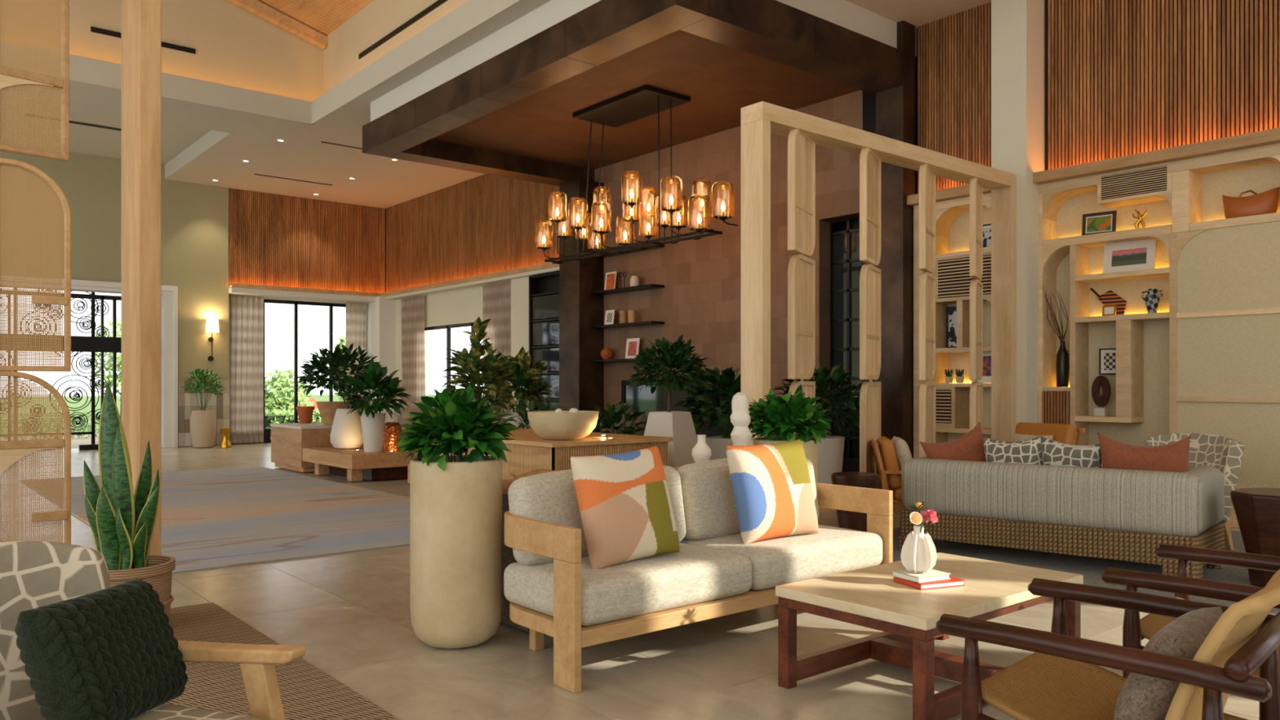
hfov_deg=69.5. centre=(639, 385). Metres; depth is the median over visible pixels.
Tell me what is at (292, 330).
window
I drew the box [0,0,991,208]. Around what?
ceiling
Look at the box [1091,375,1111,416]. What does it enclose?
sculpture
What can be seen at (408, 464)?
display platform
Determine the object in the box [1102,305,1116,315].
framed picture
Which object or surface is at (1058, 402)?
grille
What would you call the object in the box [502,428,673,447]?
island countertop
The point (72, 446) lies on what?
terrace
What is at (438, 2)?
air vent
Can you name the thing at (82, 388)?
door
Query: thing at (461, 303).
wall
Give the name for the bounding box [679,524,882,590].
seat cushion
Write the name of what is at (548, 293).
shelf
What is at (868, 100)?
pier
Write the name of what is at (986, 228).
framed picture
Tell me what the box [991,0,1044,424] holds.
wall pier
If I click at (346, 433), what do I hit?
potted plant
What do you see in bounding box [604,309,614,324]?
framed picture
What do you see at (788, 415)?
potted plant
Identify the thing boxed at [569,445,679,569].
throw pillow
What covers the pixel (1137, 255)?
artwork
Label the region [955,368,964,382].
potted cactus
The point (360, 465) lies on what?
coffee table
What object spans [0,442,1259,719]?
floor
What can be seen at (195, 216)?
wall
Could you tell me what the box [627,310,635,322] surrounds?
jar
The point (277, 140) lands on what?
recessed light
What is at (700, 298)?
wall
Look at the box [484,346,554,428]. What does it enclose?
potted plant
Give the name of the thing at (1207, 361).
bookcase
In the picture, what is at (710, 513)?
cushion
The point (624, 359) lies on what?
wall shelf
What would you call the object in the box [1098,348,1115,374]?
framed picture
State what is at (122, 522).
potted plant
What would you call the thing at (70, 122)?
ceiling vent
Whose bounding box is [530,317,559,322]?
shelf
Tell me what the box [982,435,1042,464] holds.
throw pillow
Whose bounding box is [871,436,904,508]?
armchair
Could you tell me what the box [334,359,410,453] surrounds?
potted plant
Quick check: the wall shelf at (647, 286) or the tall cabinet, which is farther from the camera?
the tall cabinet
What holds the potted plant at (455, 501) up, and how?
on the floor
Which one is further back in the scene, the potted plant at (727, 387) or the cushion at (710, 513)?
the potted plant at (727, 387)
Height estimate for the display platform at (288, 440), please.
0.631 m
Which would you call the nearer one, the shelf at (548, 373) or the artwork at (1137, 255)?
the artwork at (1137, 255)
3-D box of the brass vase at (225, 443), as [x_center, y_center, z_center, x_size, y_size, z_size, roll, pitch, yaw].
[-8.036,1.015,17.909,0.220,0.370,0.220,0,0,-40]
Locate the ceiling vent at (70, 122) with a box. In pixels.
[25,114,121,131]
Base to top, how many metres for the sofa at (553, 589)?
0.818 m
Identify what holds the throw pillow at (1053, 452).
on the sofa at (1101, 513)
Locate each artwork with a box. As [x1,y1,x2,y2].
[605,273,615,289]
[606,312,612,322]
[627,341,637,355]
[982,355,991,376]
[1086,215,1111,232]
[1103,352,1115,369]
[1105,307,1113,313]
[1111,247,1146,266]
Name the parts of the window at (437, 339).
pane, pane, pane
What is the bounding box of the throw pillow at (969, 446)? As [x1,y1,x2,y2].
[919,422,986,462]
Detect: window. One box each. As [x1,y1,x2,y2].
[231,298,366,444]
[424,322,483,398]
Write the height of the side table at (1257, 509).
0.561 m
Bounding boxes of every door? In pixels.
[0,289,121,450]
[830,219,862,471]
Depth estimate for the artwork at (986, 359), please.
9.76 m
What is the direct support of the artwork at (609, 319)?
attached to the framed picture at (610, 314)
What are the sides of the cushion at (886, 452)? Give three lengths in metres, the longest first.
0.540 x 0.396 x 0.099 m
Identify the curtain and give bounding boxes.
[230,294,263,443]
[345,302,366,413]
[400,295,425,431]
[482,280,511,413]
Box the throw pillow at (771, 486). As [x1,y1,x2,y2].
[726,439,817,544]
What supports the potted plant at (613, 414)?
on the floor
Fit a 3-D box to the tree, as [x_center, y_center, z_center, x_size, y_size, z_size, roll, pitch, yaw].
[-14.882,-0.397,26.596,1.766,3.236,1.875,0,0,-40]
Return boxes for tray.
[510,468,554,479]
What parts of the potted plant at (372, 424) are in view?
pot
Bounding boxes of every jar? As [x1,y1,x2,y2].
[619,311,627,323]
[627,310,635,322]
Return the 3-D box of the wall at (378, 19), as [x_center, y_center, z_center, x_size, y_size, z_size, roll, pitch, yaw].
[0.596,-4.815,7.919,0.060,1.470,17.400,0,0,-40]
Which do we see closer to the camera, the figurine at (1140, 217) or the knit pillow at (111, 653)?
the knit pillow at (111, 653)
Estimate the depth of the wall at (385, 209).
20.95 m
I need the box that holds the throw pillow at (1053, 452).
[1040,435,1102,467]
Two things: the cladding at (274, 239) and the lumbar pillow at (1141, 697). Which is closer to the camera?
the lumbar pillow at (1141, 697)
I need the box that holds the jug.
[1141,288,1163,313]
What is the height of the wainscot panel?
1.330 m
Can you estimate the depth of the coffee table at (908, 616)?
3.65 m
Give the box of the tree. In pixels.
[103,320,112,395]
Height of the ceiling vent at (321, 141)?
0.012 m
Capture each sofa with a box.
[503,457,893,693]
[898,457,1224,578]
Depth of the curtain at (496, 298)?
17.04 m
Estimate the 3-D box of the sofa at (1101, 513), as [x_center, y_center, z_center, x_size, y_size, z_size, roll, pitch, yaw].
[2.862,0.857,6.382,1.906,0.663,0.862,0,0,41]
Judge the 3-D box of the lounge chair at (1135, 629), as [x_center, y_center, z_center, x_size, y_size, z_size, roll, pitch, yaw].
[2.001,0.818,3.002,0.751,0.766,0.690,0,0,44]
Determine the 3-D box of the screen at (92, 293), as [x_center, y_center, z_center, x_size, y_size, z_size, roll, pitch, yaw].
[-11.652,-0.400,17.497,2.846,3.200,0.060,0,0,-40]
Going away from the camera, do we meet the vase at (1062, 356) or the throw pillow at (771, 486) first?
the throw pillow at (771, 486)
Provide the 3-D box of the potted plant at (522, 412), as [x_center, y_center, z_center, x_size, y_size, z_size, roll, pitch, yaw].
[-1.147,0.676,10.411,0.887,1.048,0.820,0,0,2]
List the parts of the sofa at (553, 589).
leg, leg, seat frame, arm and rail, leg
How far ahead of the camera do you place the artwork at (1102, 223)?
8.85 m
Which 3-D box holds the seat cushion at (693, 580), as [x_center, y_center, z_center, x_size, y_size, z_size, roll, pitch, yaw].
[-0.043,0.870,4.196,1.000,0.200,0.620,0,0,-40]
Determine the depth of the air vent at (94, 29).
13.09 m
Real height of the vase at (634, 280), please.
0.180 m
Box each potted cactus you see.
[944,368,953,382]
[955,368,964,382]
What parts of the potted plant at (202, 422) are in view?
pot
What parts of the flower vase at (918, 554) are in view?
flower stem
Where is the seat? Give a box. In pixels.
[594,412,646,435]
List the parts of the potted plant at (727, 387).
pot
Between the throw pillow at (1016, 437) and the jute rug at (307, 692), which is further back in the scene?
the throw pillow at (1016, 437)
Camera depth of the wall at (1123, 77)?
8.70 m
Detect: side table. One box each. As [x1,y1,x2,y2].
[831,471,879,532]
[1230,487,1279,587]
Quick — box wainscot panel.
[177,379,229,447]
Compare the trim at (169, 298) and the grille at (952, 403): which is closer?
the grille at (952, 403)
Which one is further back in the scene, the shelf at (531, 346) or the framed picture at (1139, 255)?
the shelf at (531, 346)
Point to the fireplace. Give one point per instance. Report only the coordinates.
(642, 401)
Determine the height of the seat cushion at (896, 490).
0.130 m
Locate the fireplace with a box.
[621,379,734,435]
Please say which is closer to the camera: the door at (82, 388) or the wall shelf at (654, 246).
the wall shelf at (654, 246)
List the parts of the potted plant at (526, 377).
pot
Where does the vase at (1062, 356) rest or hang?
on the bookcase at (1207, 361)
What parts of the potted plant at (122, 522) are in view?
pot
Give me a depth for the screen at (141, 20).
4.29 m
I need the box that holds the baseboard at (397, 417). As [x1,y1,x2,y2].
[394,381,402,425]
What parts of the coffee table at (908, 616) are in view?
leg, rail, floor rail, leg, cross rail, leg, floor rail, rail, leg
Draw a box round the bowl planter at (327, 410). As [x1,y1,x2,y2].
[315,401,350,425]
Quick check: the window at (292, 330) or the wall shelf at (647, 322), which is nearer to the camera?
the wall shelf at (647, 322)
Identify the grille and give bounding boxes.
[933,251,991,303]
[935,386,969,427]
[1047,391,1069,424]
[1097,165,1171,207]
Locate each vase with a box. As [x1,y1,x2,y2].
[219,428,231,448]
[600,346,613,359]
[630,275,639,286]
[691,434,711,462]
[900,501,937,573]
[1041,283,1069,386]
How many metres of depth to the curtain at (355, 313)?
20.58 m
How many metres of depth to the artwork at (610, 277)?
14.76 m
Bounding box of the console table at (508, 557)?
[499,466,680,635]
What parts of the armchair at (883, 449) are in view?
rail, leg, leg, armrest, rail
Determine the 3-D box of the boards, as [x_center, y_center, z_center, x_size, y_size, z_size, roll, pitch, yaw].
[-4.643,-6.404,3.615,13.508,1.838,17.494,0,0,-40]
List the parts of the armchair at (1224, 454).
backrest, leg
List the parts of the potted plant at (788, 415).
pot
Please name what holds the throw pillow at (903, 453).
on the armchair at (883, 449)
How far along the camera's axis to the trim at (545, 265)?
18.78 m
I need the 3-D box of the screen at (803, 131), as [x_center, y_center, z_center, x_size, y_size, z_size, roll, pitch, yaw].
[2.228,-0.440,7.992,3.660,3.280,0.273,0,0,-40]
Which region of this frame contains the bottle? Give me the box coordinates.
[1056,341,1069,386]
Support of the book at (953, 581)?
on the coffee table at (908, 616)
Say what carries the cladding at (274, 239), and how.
attached to the wall at (385, 209)
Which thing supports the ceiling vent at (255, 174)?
in the ceiling
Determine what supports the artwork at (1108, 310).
attached to the framed picture at (1107, 310)
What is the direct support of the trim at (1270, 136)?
attached to the wall at (1123, 77)
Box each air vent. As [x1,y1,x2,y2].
[90,26,195,53]
[358,0,448,59]
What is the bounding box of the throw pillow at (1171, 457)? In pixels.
[1097,432,1191,472]
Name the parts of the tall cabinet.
pane, pane, pane, pane, pane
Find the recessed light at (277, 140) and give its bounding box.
[275,138,285,142]
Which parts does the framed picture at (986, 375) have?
frame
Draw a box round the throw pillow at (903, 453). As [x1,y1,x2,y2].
[891,435,912,470]
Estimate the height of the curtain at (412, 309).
3.080 m
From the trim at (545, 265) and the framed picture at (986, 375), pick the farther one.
the trim at (545, 265)
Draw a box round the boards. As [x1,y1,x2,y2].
[257,0,373,35]
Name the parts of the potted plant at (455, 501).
pot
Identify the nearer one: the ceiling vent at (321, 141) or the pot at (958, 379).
the pot at (958, 379)
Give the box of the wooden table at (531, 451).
[431,428,673,479]
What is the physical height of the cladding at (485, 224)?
1.956 m
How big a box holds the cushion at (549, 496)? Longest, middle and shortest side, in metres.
0.980 x 0.417 x 0.160 m
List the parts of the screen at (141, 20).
pivot rod, panel rail, panel rail, panel frame, panel frame, panel frame, post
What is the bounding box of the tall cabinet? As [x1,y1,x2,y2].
[528,271,559,411]
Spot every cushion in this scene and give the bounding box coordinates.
[130,703,268,719]
[503,542,751,626]
[507,465,685,565]
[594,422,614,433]
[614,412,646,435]
[676,457,818,540]
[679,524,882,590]
[875,436,901,488]
[889,486,902,502]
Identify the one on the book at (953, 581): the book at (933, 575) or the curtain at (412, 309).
the book at (933, 575)
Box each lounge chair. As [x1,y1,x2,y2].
[936,568,1279,719]
[1100,543,1279,678]
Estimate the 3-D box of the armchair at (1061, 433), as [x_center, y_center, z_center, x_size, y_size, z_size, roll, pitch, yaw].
[3.431,0.762,8.214,0.735,0.854,0.680,0,0,-28]
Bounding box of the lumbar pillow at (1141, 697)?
[1114,606,1223,719]
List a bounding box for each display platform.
[270,422,363,472]
[407,463,409,483]
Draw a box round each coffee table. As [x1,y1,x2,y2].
[302,445,417,481]
[775,552,1083,719]
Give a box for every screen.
[0,0,161,555]
[0,288,110,435]
[740,101,1016,528]
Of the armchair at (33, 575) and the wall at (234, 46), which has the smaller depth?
the armchair at (33, 575)
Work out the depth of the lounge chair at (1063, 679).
2.33 m
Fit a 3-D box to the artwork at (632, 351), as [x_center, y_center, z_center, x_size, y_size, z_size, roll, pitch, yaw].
[-0.116,-0.581,14.331,0.002,0.222,0.202,9,-6,-39]
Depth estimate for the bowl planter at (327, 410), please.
13.01 m
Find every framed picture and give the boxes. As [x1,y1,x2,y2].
[604,271,617,289]
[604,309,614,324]
[625,337,639,358]
[946,306,956,347]
[971,351,991,382]
[982,223,991,248]
[1081,210,1116,235]
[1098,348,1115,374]
[1102,238,1156,273]
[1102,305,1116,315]
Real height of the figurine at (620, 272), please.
0.268 m
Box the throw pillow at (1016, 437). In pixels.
[1012,433,1053,447]
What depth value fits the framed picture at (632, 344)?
14.33 m
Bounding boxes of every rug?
[20,466,409,573]
[164,602,399,719]
[893,527,1279,615]
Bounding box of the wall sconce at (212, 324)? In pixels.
[205,317,219,361]
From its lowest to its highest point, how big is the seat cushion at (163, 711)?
0.171 m
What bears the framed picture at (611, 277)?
on the wall shelf at (647, 286)
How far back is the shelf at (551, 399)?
15.61 m
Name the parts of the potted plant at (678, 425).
pot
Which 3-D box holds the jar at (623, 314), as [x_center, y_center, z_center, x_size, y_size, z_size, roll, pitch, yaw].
[-0.261,-1.071,14.442,0.130,0.200,0.130,0,0,-40]
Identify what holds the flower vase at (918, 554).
on the book at (933, 575)
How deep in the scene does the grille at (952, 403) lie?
9.95 m
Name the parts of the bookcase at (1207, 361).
shelf, shelf, shelf, shelf, shelf, rail, panel rail, panel rail, linen panel, shelf, rail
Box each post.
[559,178,604,411]
[875,20,915,488]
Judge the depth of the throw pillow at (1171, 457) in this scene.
5.78 m
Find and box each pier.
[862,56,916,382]
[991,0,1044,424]
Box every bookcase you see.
[913,192,991,457]
[1038,142,1279,528]
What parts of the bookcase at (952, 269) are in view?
rail, shelf, shelf, shelf, shelf, panel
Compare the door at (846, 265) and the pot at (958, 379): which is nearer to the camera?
the pot at (958, 379)
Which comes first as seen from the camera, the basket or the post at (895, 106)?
the basket
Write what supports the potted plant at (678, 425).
on the floor
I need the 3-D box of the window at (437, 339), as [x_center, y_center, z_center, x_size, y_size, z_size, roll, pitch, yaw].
[-3.631,-0.470,18.529,0.060,1.540,3.310,0,0,-40]
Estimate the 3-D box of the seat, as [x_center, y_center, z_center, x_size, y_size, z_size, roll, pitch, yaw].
[-0.793,0.765,11.645,1.000,0.870,1.800,0,0,-40]
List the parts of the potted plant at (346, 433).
pot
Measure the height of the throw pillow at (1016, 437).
0.308 m
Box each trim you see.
[0,275,177,448]
[226,0,328,49]
[228,262,559,297]
[906,127,1279,206]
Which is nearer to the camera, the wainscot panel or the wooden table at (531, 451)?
the wooden table at (531, 451)
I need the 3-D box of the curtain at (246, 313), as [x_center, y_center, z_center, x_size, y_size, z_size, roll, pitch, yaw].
[-8.121,-0.340,19.088,0.660,3.040,0.070,0,0,-40]
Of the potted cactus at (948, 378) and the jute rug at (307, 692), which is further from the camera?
the potted cactus at (948, 378)
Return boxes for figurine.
[618,271,626,288]
[1132,207,1146,228]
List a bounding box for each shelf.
[530,290,559,297]
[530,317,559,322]
[530,345,559,348]
[530,398,559,400]
[541,372,559,374]
[591,243,664,257]
[591,284,664,294]
[591,320,664,328]
[591,357,656,362]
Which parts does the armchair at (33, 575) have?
backrest, armrest, leg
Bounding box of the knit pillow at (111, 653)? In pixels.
[14,577,187,719]
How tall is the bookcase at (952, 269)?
3.200 m
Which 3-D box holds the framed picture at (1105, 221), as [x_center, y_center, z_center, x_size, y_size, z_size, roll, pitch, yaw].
[4.404,-1.554,8.857,0.300,0.226,0.045,0,0,43]
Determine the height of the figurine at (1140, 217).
0.215 m
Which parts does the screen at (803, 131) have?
post, panel frame, panel frame, panel frame, panel rail, panel rail, panel moulding, panel moulding, sill, panel frame, panel rail, panel frame, panel frame, panel rail, panel rail, panel moulding, panel moulding, panel moulding, panel frame, panel frame, panel frame, panel rail, panel rail, panel moulding, panel moulding, panel moulding, panel frame, panel frame, panel frame, panel moulding, panel moulding, panel rail, panel moulding, post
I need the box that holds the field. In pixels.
[0,398,7,431]
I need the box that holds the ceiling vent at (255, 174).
[254,173,333,185]
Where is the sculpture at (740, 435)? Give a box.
[726,391,752,455]
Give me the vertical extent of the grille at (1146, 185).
0.250 m
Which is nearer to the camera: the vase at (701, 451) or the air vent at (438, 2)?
the vase at (701, 451)
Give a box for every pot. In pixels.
[296,406,315,423]
[382,422,402,451]
[944,376,953,382]
[955,376,964,382]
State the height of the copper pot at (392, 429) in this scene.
0.368 m
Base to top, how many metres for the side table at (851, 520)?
0.561 m
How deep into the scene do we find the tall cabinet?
15.68 m
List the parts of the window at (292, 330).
pane, pane, pane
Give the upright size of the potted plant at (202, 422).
1.559 m
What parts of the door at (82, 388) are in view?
pane, pane, pane, pane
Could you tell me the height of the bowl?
0.262 m
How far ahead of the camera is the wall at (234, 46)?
13.54 m
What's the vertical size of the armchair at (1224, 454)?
0.829 m
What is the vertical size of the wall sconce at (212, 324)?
0.854 m
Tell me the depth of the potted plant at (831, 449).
9.59 m
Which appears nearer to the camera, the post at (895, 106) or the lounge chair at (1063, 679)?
the lounge chair at (1063, 679)
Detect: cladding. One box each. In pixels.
[228,188,385,293]
[386,173,559,292]
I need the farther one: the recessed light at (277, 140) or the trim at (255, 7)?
the recessed light at (277, 140)
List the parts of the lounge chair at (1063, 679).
leg, rail, seat rail, leg, armrest, woven seat, armrest, leg, rail, leg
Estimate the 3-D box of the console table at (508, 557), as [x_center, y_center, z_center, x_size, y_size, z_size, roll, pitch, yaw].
[0.016,0.850,5.196,1.920,0.700,0.560,0,0,-40]
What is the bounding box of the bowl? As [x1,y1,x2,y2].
[527,408,599,439]
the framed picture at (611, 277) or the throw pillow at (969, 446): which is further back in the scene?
the framed picture at (611, 277)
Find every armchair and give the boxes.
[0,541,306,719]
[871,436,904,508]
[1014,422,1084,444]
[1101,432,1244,550]
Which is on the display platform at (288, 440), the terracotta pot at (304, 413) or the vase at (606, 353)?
the terracotta pot at (304, 413)
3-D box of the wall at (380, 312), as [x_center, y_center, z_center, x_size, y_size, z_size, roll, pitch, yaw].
[-6.937,-0.390,19.932,3.720,3.180,0.900,0,0,-40]
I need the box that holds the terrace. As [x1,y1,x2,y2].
[0,436,78,450]
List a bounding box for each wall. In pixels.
[0,0,323,102]
[0,142,228,379]
[228,208,386,292]
[228,287,395,440]
[323,0,468,93]
[370,0,916,121]
[385,266,559,411]
[594,89,862,439]
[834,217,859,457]
[916,0,1279,194]
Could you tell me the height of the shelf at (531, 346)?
0.030 m
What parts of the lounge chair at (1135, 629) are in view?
leg, leg, armrest, woven seat, armrest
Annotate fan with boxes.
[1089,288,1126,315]
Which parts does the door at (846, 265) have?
pane, pane, pane, pane, pane, pane, pane, pane, pane, pane, pane, pane, pane, pane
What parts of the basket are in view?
handle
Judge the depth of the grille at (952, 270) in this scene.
9.84 m
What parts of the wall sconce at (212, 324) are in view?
arm, lamp shade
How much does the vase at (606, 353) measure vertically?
0.200 m
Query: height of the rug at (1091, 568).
0.012 m
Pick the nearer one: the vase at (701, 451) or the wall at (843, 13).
the vase at (701, 451)
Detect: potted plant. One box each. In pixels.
[83,381,175,622]
[180,367,225,448]
[297,342,383,448]
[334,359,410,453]
[395,382,520,648]
[440,316,518,423]
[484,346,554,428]
[504,400,569,428]
[582,400,648,435]
[628,333,713,466]
[672,366,740,460]
[747,384,832,483]
[770,359,862,484]
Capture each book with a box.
[893,568,951,582]
[893,575,964,590]
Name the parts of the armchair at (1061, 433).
rail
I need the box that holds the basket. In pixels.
[1222,186,1279,218]
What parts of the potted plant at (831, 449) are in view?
pot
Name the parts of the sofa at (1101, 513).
leg, backrest, leg, armrest, leg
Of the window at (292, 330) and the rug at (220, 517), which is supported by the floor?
the rug at (220, 517)
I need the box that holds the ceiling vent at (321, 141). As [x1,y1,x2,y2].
[320,141,362,149]

